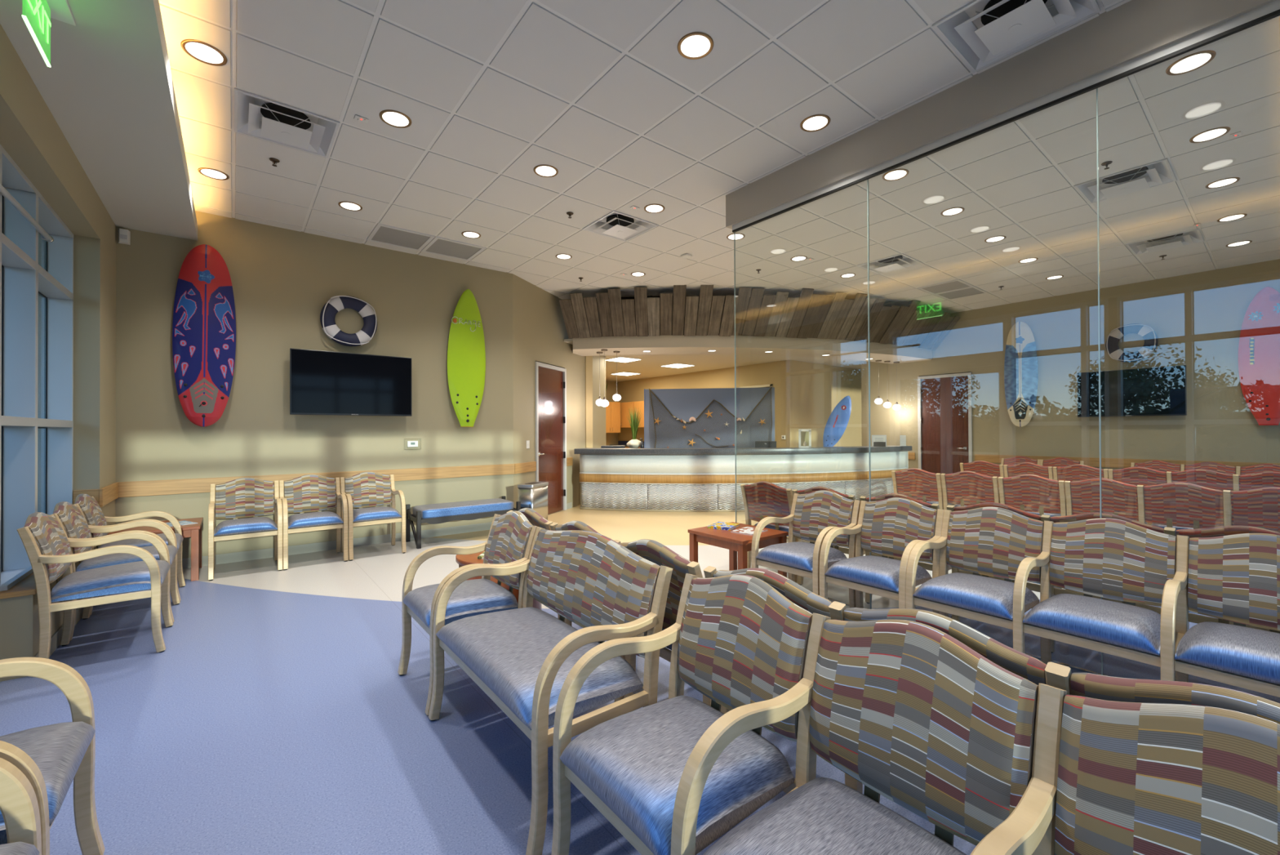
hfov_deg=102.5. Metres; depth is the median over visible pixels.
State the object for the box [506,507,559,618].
armchair
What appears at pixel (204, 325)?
surfboard
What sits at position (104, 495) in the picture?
trim
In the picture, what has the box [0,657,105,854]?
armchair
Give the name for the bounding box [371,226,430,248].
grille
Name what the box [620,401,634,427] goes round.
upper cabinet
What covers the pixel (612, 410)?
upper cabinet
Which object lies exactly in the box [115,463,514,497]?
trim
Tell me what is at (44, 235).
rod
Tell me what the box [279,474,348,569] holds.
armchair
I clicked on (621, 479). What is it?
reception desk
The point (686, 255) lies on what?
detector
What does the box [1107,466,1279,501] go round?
armchairs
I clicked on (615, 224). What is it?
ceiling vent
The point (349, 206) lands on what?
recessed light
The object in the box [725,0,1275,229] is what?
ceiling beam
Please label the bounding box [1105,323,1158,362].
life ring
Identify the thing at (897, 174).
recessed light
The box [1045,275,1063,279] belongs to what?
recessed light
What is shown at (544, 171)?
recessed light
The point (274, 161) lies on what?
sprinkler
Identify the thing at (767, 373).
wall
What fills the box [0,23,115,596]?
wall
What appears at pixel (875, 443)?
card terminal
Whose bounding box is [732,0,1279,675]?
glass wall
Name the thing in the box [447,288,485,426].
surfboard
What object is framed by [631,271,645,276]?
recessed light
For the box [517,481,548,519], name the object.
waste bin
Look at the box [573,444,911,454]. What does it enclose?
countertop
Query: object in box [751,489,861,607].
armchair
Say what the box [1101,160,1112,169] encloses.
sprinkler
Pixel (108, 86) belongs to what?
soffit
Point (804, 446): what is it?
lantern
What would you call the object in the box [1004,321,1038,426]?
surfboard
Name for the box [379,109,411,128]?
recessed light
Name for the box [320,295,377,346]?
life ring
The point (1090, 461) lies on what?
trim
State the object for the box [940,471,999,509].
armchair
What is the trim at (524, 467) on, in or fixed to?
attached to the wall at (539, 326)
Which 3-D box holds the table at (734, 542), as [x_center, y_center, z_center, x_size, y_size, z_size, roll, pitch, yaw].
[0.838,1.137,4.417,0.585,0.500,0.620,0,0,-38]
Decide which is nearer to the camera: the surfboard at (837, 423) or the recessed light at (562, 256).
the recessed light at (562, 256)
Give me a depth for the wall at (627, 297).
8.64 m
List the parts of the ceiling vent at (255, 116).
plate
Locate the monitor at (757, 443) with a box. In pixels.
[755,440,776,447]
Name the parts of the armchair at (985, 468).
leg, backrest, leg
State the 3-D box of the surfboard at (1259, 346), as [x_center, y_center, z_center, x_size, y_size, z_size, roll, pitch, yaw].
[8.403,-0.954,6.873,0.083,1.850,0.520,0,0,-38]
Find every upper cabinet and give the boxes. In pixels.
[605,401,620,432]
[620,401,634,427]
[634,400,644,427]
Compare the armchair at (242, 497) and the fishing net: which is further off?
the fishing net
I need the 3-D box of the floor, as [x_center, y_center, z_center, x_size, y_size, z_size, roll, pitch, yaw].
[0.696,1.475,9.308,15.350,0.120,16.250,0,0,-38]
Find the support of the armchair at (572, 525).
on the floor
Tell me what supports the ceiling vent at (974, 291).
in the ceiling at (601, 93)
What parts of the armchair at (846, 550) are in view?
leg, backrest, rail, leg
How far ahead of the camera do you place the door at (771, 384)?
11.91 m
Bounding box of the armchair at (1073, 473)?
[1053,464,1108,508]
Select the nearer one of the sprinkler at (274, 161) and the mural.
the sprinkler at (274, 161)
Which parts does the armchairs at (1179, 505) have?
leg, backrest, leg, seat, backrest, leg, backrest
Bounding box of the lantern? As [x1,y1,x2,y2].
[798,428,811,448]
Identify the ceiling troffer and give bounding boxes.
[605,356,641,362]
[611,371,640,375]
[659,363,695,368]
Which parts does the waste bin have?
lid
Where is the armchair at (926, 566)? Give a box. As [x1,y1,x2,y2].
[859,493,951,603]
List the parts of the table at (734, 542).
leg, leg, leg, leg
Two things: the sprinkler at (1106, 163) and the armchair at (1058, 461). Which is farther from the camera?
the armchair at (1058, 461)
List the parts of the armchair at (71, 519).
leg, backrest, leg, arm, seat, arm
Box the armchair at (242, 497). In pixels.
[208,477,282,580]
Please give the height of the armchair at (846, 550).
0.892 m
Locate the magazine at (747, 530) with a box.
[730,526,768,535]
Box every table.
[107,516,203,581]
[455,550,542,609]
[688,521,788,577]
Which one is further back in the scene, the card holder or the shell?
the shell
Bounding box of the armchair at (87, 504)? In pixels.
[73,493,185,615]
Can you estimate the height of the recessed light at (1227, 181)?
0.008 m
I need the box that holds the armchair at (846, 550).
[791,486,865,585]
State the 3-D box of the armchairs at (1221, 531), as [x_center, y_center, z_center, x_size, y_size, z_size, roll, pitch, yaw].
[2.998,0.924,2.863,0.615,0.892,2.140,0,0,-38]
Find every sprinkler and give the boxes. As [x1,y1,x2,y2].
[269,157,279,166]
[566,212,573,218]
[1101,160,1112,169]
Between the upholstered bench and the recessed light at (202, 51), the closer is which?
the recessed light at (202, 51)
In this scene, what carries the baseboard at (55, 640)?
attached to the wall at (29, 133)
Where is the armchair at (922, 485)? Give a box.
[891,467,955,509]
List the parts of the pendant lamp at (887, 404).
petal globe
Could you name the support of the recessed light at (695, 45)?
in the ceiling at (601, 93)
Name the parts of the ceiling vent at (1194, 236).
plate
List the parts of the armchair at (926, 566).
leg, backrest, rail, leg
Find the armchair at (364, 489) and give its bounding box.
[339,471,406,560]
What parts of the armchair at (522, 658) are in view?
arm, rail, leg, seat, arm, backrest, rail, rail, leg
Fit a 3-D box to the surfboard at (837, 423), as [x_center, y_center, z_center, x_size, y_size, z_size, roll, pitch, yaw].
[4.183,-0.098,10.921,0.579,1.152,0.124,0,0,5]
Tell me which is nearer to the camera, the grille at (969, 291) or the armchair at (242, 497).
the armchair at (242, 497)
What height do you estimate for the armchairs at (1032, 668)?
0.892 m
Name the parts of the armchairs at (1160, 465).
backrest, leg, backrest, leg, backrest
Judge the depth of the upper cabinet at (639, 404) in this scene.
14.81 m
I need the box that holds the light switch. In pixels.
[526,440,529,448]
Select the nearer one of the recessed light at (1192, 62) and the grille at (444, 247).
the recessed light at (1192, 62)
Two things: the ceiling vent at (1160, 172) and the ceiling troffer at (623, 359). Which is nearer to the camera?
the ceiling vent at (1160, 172)
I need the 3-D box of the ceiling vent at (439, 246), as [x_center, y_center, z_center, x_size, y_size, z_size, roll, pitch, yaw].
[-2.311,-2.205,6.359,0.600,0.014,0.600,0,0,-38]
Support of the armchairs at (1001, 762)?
on the floor
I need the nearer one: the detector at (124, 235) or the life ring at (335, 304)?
the detector at (124, 235)
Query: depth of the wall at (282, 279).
5.73 m
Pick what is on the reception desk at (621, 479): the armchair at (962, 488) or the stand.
the stand
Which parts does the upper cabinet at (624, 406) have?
door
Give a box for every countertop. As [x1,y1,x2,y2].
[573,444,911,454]
[609,440,644,448]
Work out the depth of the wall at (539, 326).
8.25 m
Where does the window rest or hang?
in the wall at (29, 133)
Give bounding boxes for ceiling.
[158,0,1279,315]
[564,338,861,382]
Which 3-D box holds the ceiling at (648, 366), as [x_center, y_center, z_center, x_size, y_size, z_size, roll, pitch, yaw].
[0.675,-1.484,12.921,9.100,0.040,10.600,0,0,-38]
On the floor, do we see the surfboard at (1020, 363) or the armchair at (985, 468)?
the armchair at (985, 468)
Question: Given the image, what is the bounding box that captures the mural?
[644,386,774,448]
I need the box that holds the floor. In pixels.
[0,504,1279,854]
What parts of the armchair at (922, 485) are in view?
leg, backrest, seat, leg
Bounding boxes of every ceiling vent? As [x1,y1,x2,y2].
[234,88,340,158]
[366,222,435,251]
[421,235,486,261]
[582,210,658,241]
[857,253,923,274]
[917,279,974,294]
[932,0,1100,73]
[934,285,988,300]
[1074,158,1177,204]
[1125,228,1204,254]
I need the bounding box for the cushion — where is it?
[413,497,513,518]
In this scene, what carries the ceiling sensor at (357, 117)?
attached to the ceiling at (601, 93)
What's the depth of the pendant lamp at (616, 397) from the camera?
8.97 m
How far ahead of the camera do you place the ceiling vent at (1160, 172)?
4.69 m
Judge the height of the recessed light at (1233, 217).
0.008 m
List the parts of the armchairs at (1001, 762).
rail, arm, seat, leg, arm, backrest, rail, leg, seat, backrest, arm, leg, backrest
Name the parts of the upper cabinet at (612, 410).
door, door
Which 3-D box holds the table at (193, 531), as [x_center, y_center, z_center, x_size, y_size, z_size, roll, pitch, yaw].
[-4.485,1.160,4.793,0.600,0.500,0.620,0,0,-38]
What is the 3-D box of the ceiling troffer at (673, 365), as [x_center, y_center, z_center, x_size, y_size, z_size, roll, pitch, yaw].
[0.893,-1.461,12.162,0.600,0.016,0.600,0,0,-38]
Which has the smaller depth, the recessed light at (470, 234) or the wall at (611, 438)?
the recessed light at (470, 234)
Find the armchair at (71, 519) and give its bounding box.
[49,501,180,641]
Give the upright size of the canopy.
0.715 m
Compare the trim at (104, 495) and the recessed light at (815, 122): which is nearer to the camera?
the recessed light at (815, 122)
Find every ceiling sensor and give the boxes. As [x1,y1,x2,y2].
[354,115,368,123]
[630,205,639,209]
[1230,131,1241,138]
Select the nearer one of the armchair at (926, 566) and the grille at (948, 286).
the armchair at (926, 566)
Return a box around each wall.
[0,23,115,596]
[115,210,513,558]
[512,274,605,507]
[568,295,930,349]
[585,355,617,447]
[617,360,784,447]
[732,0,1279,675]
[784,360,862,447]
[861,258,1279,471]
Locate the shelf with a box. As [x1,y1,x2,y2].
[600,444,625,448]
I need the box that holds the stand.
[871,435,886,446]
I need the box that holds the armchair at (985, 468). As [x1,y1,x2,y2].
[960,460,1004,497]
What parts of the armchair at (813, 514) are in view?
arm, rail, leg, seat, backrest, arm, leg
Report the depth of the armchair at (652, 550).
2.17 m
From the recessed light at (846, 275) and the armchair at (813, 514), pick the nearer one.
the armchair at (813, 514)
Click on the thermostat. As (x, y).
(410, 443)
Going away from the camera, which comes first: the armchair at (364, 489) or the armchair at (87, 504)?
the armchair at (87, 504)
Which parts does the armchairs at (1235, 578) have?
arm, leg, rail, seat, backrest, arm, leg, seat, rail, backrest, arm, rail, leg, seat, rail, backrest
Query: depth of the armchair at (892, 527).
3.41 m
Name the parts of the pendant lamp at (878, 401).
petal globe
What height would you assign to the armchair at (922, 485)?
0.892 m
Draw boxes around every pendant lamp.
[595,351,603,405]
[600,348,608,406]
[613,351,621,400]
[874,360,882,404]
[883,360,891,408]
[893,361,900,409]
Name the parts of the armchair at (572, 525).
leg, backrest, leg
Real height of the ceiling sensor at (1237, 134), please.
0.008 m
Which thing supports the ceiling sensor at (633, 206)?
attached to the ceiling at (601, 93)
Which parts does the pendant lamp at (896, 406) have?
petal globe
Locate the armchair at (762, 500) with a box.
[740,480,797,582]
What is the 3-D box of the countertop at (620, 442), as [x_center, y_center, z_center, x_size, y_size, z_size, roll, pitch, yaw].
[-0.041,0.932,15.171,0.355,1.040,2.490,0,0,-38]
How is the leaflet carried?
on the table at (193, 531)
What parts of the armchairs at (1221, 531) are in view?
leg, backrest, rail, leg, backrest, rail, leg, backrest, rail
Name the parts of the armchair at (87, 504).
leg, backrest, arm, seat, arm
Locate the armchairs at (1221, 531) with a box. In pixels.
[946,502,1279,653]
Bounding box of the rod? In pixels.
[0,183,53,242]
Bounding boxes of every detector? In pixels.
[118,228,130,244]
[680,253,692,258]
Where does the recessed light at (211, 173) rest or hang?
in the ceiling at (601, 93)
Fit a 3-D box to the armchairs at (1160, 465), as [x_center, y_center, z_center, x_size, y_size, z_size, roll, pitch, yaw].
[7.983,0.927,6.862,0.615,0.892,2.140,0,0,-38]
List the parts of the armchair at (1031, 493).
leg, seat, leg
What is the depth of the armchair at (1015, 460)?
8.98 m
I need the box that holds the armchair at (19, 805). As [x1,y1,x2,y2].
[0,757,41,854]
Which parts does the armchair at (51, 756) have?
arm, seat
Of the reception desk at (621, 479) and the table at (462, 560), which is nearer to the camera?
the table at (462, 560)
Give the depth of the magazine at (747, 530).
4.35 m
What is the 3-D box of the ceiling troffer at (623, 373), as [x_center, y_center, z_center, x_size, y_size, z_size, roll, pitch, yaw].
[-0.390,-1.446,13.863,0.600,0.016,0.600,0,0,-38]
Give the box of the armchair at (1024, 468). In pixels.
[1003,462,1053,479]
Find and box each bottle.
[639,438,644,448]
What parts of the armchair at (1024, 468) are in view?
leg, leg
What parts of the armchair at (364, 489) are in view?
leg, arm, backrest, seat, rail, leg, arm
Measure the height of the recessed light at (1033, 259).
0.008 m
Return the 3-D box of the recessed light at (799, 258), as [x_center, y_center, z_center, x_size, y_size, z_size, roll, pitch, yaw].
[2.086,-2.215,6.742,0.212,0.008,0.212,0,0,-38]
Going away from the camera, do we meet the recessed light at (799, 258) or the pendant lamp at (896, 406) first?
the recessed light at (799, 258)
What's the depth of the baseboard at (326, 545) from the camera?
5.90 m
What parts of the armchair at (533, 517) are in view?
backrest, leg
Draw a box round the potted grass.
[626,407,641,448]
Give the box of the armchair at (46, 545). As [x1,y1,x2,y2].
[16,511,173,658]
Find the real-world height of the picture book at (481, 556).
0.016 m
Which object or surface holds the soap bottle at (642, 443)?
on the countertop
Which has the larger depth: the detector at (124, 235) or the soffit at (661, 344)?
the soffit at (661, 344)
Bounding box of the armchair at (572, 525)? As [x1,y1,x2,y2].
[549,520,625,702]
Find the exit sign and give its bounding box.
[22,0,75,67]
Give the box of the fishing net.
[648,386,772,448]
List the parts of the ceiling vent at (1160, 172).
plate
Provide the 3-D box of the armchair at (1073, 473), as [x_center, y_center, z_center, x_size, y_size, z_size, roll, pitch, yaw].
[6.070,0.935,7.005,0.615,0.892,0.564,0,0,-38]
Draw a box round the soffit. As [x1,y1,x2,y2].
[0,0,197,240]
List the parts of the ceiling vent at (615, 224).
plate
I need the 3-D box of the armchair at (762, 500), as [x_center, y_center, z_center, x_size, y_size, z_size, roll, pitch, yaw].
[1.374,0.942,4.913,0.615,0.892,0.564,0,0,-38]
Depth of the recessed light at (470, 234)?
5.87 m
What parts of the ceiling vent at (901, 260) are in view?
plate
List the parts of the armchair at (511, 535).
rail, arm, seat, arm, leg, backrest, leg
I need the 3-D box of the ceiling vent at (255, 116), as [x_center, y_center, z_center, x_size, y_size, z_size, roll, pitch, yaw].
[-2.610,-2.232,3.789,0.606,0.143,0.606,0,0,-38]
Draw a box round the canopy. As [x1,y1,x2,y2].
[559,284,960,350]
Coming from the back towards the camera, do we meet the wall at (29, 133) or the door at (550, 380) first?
the door at (550, 380)
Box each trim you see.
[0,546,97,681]
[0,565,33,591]
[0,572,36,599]
[72,482,118,506]
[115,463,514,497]
[514,457,573,473]
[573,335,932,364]
[907,452,1279,467]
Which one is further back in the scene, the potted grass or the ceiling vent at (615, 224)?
the potted grass
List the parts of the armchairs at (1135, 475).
leg, backrest, leg, backrest, leg, backrest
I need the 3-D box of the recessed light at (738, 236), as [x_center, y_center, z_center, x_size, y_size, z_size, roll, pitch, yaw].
[1.114,-2.215,5.972,0.212,0.008,0.212,0,0,-38]
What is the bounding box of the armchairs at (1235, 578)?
[906,506,1279,697]
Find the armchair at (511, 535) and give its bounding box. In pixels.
[397,510,539,715]
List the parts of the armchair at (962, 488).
leg, leg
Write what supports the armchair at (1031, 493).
on the floor
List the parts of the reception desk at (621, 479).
wave panel, wave panel, panel, metal trim, wave panel, wave panel, wave panel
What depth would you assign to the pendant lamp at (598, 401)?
9.04 m
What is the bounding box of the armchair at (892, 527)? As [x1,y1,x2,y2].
[819,497,944,613]
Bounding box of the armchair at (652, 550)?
[614,538,711,706]
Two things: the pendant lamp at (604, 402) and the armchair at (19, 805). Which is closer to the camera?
the armchair at (19, 805)
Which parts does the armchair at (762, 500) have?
leg, backrest, seat, leg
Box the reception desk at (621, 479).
[573,444,911,511]
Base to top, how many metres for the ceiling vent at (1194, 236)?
0.143 m
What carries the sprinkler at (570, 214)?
attached to the ceiling at (601, 93)
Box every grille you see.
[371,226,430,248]
[426,239,481,259]
[922,280,969,293]
[937,287,984,298]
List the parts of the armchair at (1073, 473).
leg, backrest, leg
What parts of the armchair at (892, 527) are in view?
arm, leg, rail, seat, backrest, arm, leg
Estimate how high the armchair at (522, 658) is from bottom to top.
0.892 m
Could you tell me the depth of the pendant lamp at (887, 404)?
10.37 m
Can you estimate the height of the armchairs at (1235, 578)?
0.892 m
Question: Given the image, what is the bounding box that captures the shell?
[688,417,695,421]
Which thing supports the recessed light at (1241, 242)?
in the ceiling at (601, 93)
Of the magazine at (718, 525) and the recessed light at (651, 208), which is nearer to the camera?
the magazine at (718, 525)
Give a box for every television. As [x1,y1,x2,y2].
[289,347,412,416]
[1076,364,1186,417]
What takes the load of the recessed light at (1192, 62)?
in the ceiling at (601, 93)
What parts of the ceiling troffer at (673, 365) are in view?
frame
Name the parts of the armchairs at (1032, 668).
leg, backrest, leg, backrest, leg, backrest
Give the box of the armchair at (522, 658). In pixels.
[428,526,672,854]
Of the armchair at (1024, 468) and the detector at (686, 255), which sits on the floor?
the armchair at (1024, 468)
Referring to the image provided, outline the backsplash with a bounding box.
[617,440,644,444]
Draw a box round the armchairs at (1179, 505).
[1064,477,1279,534]
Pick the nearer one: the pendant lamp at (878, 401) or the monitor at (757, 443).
the monitor at (757, 443)
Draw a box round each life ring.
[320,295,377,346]
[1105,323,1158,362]
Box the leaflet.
[165,520,197,526]
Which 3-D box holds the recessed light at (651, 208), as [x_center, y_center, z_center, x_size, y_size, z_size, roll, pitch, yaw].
[0.146,-2.216,5.206,0.212,0.008,0.212,0,0,-38]
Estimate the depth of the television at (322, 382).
5.95 m
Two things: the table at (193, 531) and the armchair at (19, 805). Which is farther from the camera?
the table at (193, 531)
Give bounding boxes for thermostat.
[404,438,417,449]
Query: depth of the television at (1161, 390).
7.86 m
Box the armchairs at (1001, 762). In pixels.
[551,573,1279,854]
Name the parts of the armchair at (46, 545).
leg, backrest, leg, rail, arm, seat, arm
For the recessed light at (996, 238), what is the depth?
6.06 m
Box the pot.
[626,439,640,448]
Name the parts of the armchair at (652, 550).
leg, backrest, rail, seat, leg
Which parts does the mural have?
edge trim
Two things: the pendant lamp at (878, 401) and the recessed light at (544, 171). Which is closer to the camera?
the recessed light at (544, 171)
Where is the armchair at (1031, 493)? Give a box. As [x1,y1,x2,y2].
[997,474,1066,516]
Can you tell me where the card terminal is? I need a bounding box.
[873,441,885,446]
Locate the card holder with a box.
[900,435,906,445]
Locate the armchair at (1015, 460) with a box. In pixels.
[1000,455,1040,468]
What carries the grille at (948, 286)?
attached to the ceiling vent at (957, 284)
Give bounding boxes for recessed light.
[180,39,227,66]
[197,167,229,180]
[337,201,362,211]
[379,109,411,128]
[461,231,480,238]
[533,164,558,177]
[555,253,572,259]
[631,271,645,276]
[644,204,664,213]
[677,31,713,59]
[726,232,745,239]
[790,255,807,261]
[800,114,830,132]
[840,273,855,277]
[882,168,908,181]
[940,207,964,216]
[984,235,1005,242]
[1017,257,1038,262]
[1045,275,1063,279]
[1165,50,1216,75]
[1189,126,1230,142]
[1205,177,1239,188]
[1217,213,1247,222]
[1226,240,1252,247]
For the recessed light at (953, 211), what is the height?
0.008 m
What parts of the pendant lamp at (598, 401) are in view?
petal globe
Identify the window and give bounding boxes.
[0,144,73,585]
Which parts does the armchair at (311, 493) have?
leg, arm, backrest, seat, rail, leg, arm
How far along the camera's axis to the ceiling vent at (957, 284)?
8.12 m
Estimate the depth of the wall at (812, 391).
11.92 m
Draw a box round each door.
[535,361,566,514]
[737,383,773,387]
[917,372,972,482]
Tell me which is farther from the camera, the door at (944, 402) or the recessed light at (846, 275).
the door at (944, 402)
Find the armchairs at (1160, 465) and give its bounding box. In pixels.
[1130,460,1279,487]
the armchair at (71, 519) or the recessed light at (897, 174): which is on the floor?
the armchair at (71, 519)
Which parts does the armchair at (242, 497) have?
arm, leg, backrest, seat, rail, leg, arm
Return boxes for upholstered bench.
[405,495,520,548]
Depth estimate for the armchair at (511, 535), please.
2.83 m
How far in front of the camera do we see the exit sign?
2.32 m
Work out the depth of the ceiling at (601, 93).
4.06 m
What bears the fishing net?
hanging from the mural
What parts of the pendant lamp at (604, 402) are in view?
petal globe, cord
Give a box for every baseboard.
[33,595,97,657]
[182,502,572,568]
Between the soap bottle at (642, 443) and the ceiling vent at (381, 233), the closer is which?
the ceiling vent at (381, 233)
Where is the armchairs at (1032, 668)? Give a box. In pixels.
[703,565,1279,793]
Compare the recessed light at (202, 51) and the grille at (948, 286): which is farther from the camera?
the grille at (948, 286)
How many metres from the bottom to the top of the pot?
0.170 m
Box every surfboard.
[172,244,235,426]
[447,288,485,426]
[822,395,851,446]
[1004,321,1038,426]
[1238,286,1279,425]
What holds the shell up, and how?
in the fishing net
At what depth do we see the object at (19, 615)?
2.87 m
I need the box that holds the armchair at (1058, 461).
[1040,457,1084,478]
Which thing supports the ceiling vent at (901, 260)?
in the ceiling at (601, 93)
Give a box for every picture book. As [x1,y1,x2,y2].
[477,551,484,559]
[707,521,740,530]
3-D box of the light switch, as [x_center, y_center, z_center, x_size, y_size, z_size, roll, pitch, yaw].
[-1.682,0.256,7.714,0.011,0.120,0.085,0,0,19]
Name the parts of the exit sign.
canopy plate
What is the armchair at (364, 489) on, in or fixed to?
on the floor
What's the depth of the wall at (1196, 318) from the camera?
8.20 m
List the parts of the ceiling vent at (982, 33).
plate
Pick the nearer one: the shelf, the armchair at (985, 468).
the armchair at (985, 468)
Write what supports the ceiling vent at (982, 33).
in the ceiling at (601, 93)
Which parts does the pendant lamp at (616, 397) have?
cord, petal globe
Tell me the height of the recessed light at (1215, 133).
0.008 m
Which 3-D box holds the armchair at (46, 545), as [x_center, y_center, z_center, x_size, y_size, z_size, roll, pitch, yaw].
[-3.372,0.951,3.228,0.615,0.892,0.564,0,0,-38]

